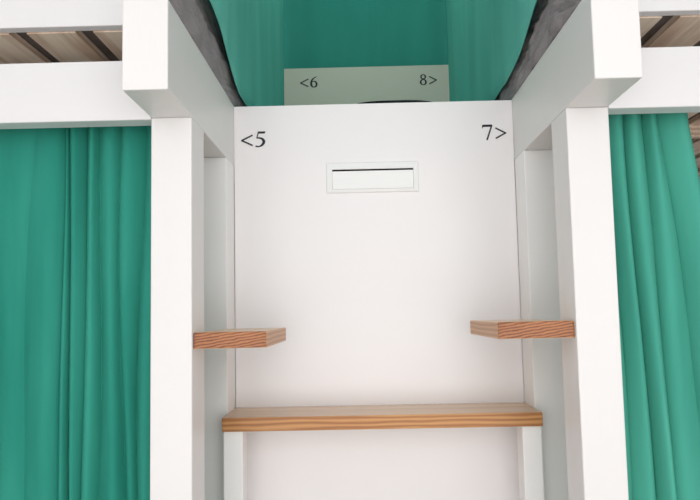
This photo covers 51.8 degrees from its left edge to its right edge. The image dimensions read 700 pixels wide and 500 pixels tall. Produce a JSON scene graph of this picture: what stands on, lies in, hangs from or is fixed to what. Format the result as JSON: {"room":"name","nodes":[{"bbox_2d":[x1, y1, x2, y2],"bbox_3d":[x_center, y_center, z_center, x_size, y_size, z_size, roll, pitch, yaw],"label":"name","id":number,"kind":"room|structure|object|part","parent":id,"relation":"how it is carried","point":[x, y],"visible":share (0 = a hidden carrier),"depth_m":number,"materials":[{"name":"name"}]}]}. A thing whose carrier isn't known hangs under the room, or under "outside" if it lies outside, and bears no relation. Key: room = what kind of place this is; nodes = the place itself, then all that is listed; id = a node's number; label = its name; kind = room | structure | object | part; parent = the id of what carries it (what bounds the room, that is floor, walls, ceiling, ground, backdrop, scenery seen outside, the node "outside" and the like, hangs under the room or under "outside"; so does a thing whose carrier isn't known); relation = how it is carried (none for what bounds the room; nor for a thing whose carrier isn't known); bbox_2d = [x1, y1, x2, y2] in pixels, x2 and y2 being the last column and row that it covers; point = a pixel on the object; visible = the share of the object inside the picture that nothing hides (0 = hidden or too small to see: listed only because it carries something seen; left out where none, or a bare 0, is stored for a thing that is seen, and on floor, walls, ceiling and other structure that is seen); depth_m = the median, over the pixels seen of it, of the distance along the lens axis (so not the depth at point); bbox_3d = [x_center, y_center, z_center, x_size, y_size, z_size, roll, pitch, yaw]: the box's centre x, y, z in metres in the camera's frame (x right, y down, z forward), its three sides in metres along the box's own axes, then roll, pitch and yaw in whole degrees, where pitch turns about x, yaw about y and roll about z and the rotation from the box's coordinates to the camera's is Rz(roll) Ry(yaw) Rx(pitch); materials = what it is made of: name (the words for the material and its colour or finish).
{"room":"dormitory","nodes":[
{"label":"dormitory","id":0,"kind":"room"},
{"bbox_2d":[284,65,448,105],"bbox_3d":[0.075,-0.754,3.361,0.801,0.200,0.021,-1,-5,1],"label":"partition panel","id":1,"kind":"object","parent":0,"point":[340,85],"visible":0.84,"depth_m":3.35,"materials":[{"name":"white plastic"}]},
{"bbox_2d":[234,186,524,407],"bbox_3d":[0.101,0.023,3.690,3.500,3.300,0.100,-1,-5,1],"label":"wall","id":2,"kind":"structure","parent":0,"point":[515,186],"depth_m":3.63,"materials":[{"name":"paint"}]},
{"bbox_3d":[0.026,-1.878,1.198,3.500,0.050,5.400,-1,-5,1],"label":"ceiling","id":3,"kind":"structure","parent":0,"visible":0},
{"bbox_2d":[210,0,283,105],"bbox_3d":[-0.317,-1.062,2.504,0.041,1.294,1.735,-1,-5,0],"label":"curtain","id":4,"kind":"object","parent":3,"relation":"hanging from","point":[252,31],"visible":0.77,"depth_m":2.41,"materials":[{"name":"teal fabric"}]},
{"bbox_2d":[284,0,447,68],"bbox_3d":[0.072,-0.965,3.441,0.801,1.320,0.010,-1,-5,1],"label":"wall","id":5,"kind":"structure","parent":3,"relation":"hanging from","point":[317,33],"depth_m":3.45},
{"bbox_2d":[446,0,536,101],"bbox_3d":[0.432,-1.079,2.494,0.045,1.294,1.736,-1,-5,2],"label":"curtain","id":6,"kind":"object","parent":3,"relation":"hanging from","point":[486,38],"visible":0.77,"depth_m":2.41,"materials":[{"name":"teal fabric"}]},
{"bbox_3d":[0.094,1.458,0.903,3.500,0.050,5.400,-1,-5,1],"label":"floor","id":7,"kind":"structure","parent":0,"visible":0},
{"bbox_2d":[0,0,234,499],"bbox_3d":[-0.966,0.483,2.454,1.302,2.210,2.274,-1,-5,1],"label":"bunk bed","id":8,"kind":"object","parent":7,"relation":"on","point":[161,80],"visible":0.7,"depth_m":1.57,"materials":[{"name":"white paint"}]},
{"bbox_2d":[17,31,119,62],"bbox_3d":[-0.979,-0.479,2.639,1.192,0.142,2.015,-1,-5,1],"label":"mattress","id":9,"kind":"object","parent":8,"relation":"on","point":[90,35],"visible":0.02,"depth_m":1.74,"materials":[{"name":"fabric"}]},
{"bbox_2d":[0,126,150,499],"bbox_3d":[-0.770,0.390,1.624,0.801,1.500,0.043,-1,-5,1],"label":"curtain","id":10,"kind":"object","parent":8,"relation":"hanging from","point":[75,203],"visible":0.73,"depth_m":1.65,"materials":[{"name":"teal fabric"}]},
{"bbox_3d":[-1.039,-0.334,1.606,1.213,0.133,0.053,-1,-5,1],"label":"rail","id":11,"kind":"part","parent":8,"relation":"part of","materials":[{"name":"white wood"}]},
{"bbox_3d":[-0.369,0.605,1.549,0.088,1.783,0.122,-1,-5,1],"label":"post","id":12,"kind":"part","parent":8,"relation":"part of","materials":[{"name":"white paint"}]},
{"bbox_2d":[169,0,246,106],"bbox_3d":[-0.338,-0.484,2.496,0.030,0.192,2.201,-1,-5,1],"label":"bedspread","id":13,"kind":"object","parent":8,"relation":"on","point":[198,17],"visible":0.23,"depth_m":1.77,"materials":[{"name":"grey fabric"}]},
{"bbox_3d":[-0.362,0.640,1.950,0.088,1.783,0.117,-1,-5,1],"label":"post","id":14,"kind":"part","parent":8,"relation":"part of","materials":[{"name":"white wood"}]},
{"bbox_2d":[194,328,285,348],"bbox_3d":[-0.252,0.209,1.729,0.156,0.035,0.392,-1,-5,1],"label":"shelf","id":15,"kind":"object","parent":8,"relation":"attached to","point":[238,337],"visible":1,"depth_m":1.53,"materials":[{"name":"brown wood"}]},
{"bbox_2d":[234,100,523,499],"bbox_3d":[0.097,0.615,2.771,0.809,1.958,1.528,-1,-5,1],"label":"partition panel","id":16,"kind":"object","parent":7,"relation":"on","point":[376,296],"visible":0.95,"depth_m":2.05,"materials":[{"name":"white laminate"}]},
{"bbox_2d":[326,161,418,193],"bbox_3d":[0.065,-0.209,2.074,0.265,0.088,0.010,-1,-5,1],"label":"air vent","id":17,"kind":"object","parent":16,"relation":"attached to","point":[399,176],"visible":1,"depth_m":2.07,"materials":[{"name":"white plastic"}]},
{"bbox_2d":[357,100,430,103],"bbox_3d":[0.143,-0.433,2.374,0.340,0.072,0.280,-1,-5,1],"label":"cushion","id":18,"kind":"object","parent":16,"relation":"on","point":[386,101],"visible":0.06,"depth_m":2.25,"materials":[{"name":"black fabric"}]},
{"bbox_2d":[222,402,543,499],"bbox_3d":[0.092,0.970,1.871,0.808,1.094,0.204,-1,-5,1],"label":"table","id":19,"kind":"object","parent":7,"relation":"on","point":[528,420],"visible":1,"depth_m":1.82,"materials":[{"name":"brown wood"}]},
{"bbox_3d":[-0.287,0.991,1.823,0.050,1.058,0.070,-1,-5,1],"label":"leg","id":20,"kind":"part","parent":19,"relation":"part of","materials":[{"name":"white wood"}]},
{"bbox_3d":[0.471,0.975,1.813,0.049,1.058,0.070,-1,-5,1],"label":"leg","id":21,"kind":"part","parent":19,"relation":"part of","materials":[{"name":"white wood"}]},
{"bbox_2d":[512,0,699,499],"bbox_3d":[1.148,0.437,2.425,1.310,2.210,2.274,-1,-5,1],"label":"bunk bed","id":22,"kind":"object","parent":7,"relation":"on","point":[597,66],"visible":0.74,"depth_m":1.55,"materials":[{"name":"white paint"}]},
{"bbox_2d":[470,319,574,338],"bbox_3d":[0.397,0.186,1.721,0.161,0.036,0.392,-1,-5,1],"label":"shelf","id":23,"kind":"object","parent":22,"relation":"attached to","point":[513,328],"visible":1,"depth_m":1.53,"materials":[{"name":"brown wood"}]},
{"bbox_2d":[495,0,580,99],"bbox_3d":[0.473,-0.502,2.485,0.039,0.194,2.201,-1,-5,0],"label":"bedspread","id":24,"kind":"object","parent":22,"relation":"on","point":[548,18],"visible":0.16,"depth_m":1.76,"materials":[{"name":"grey fabric"}]},
{"bbox_3d":[0.536,0.621,1.937,0.091,1.783,0.117,-1,-5,1],"label":"post","id":25,"kind":"part","parent":22,"relation":"part of","materials":[{"name":"white wood"}]},
{"bbox_3d":[0.530,0.586,1.536,0.091,1.783,0.122,-1,-5,1],"label":"post","id":26,"kind":"part","parent":22,"relation":"part of","materials":[{"name":"white paint"}]},
{"bbox_2d":[554,16,699,139],"bbox_3d":[1.125,-0.524,2.610,1.200,0.142,2.015,-1,-5,1],"label":"mattress","id":27,"kind":"object","parent":22,"relation":"on","point":[664,19],"visible":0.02,"depth_m":1.73,"materials":[{"name":"fabric"}]},
{"bbox_2d":[608,113,699,499],"bbox_3d":[0.715,0.358,1.603,0.371,1.500,0.055,-1,-5,1],"label":"curtain","id":28,"kind":"object","parent":22,"relation":"hanging from","point":[656,180],"visible":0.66,"depth_m":1.63,"materials":[{"name":"teal fabric"}]},
{"bbox_3d":[1.164,-0.382,1.576,1.218,0.133,0.053,-1,-5,1],"label":"rail","id":29,"kind":"part","parent":22,"relation":"part of","materials":[{"name":"white wood"}]}
]}

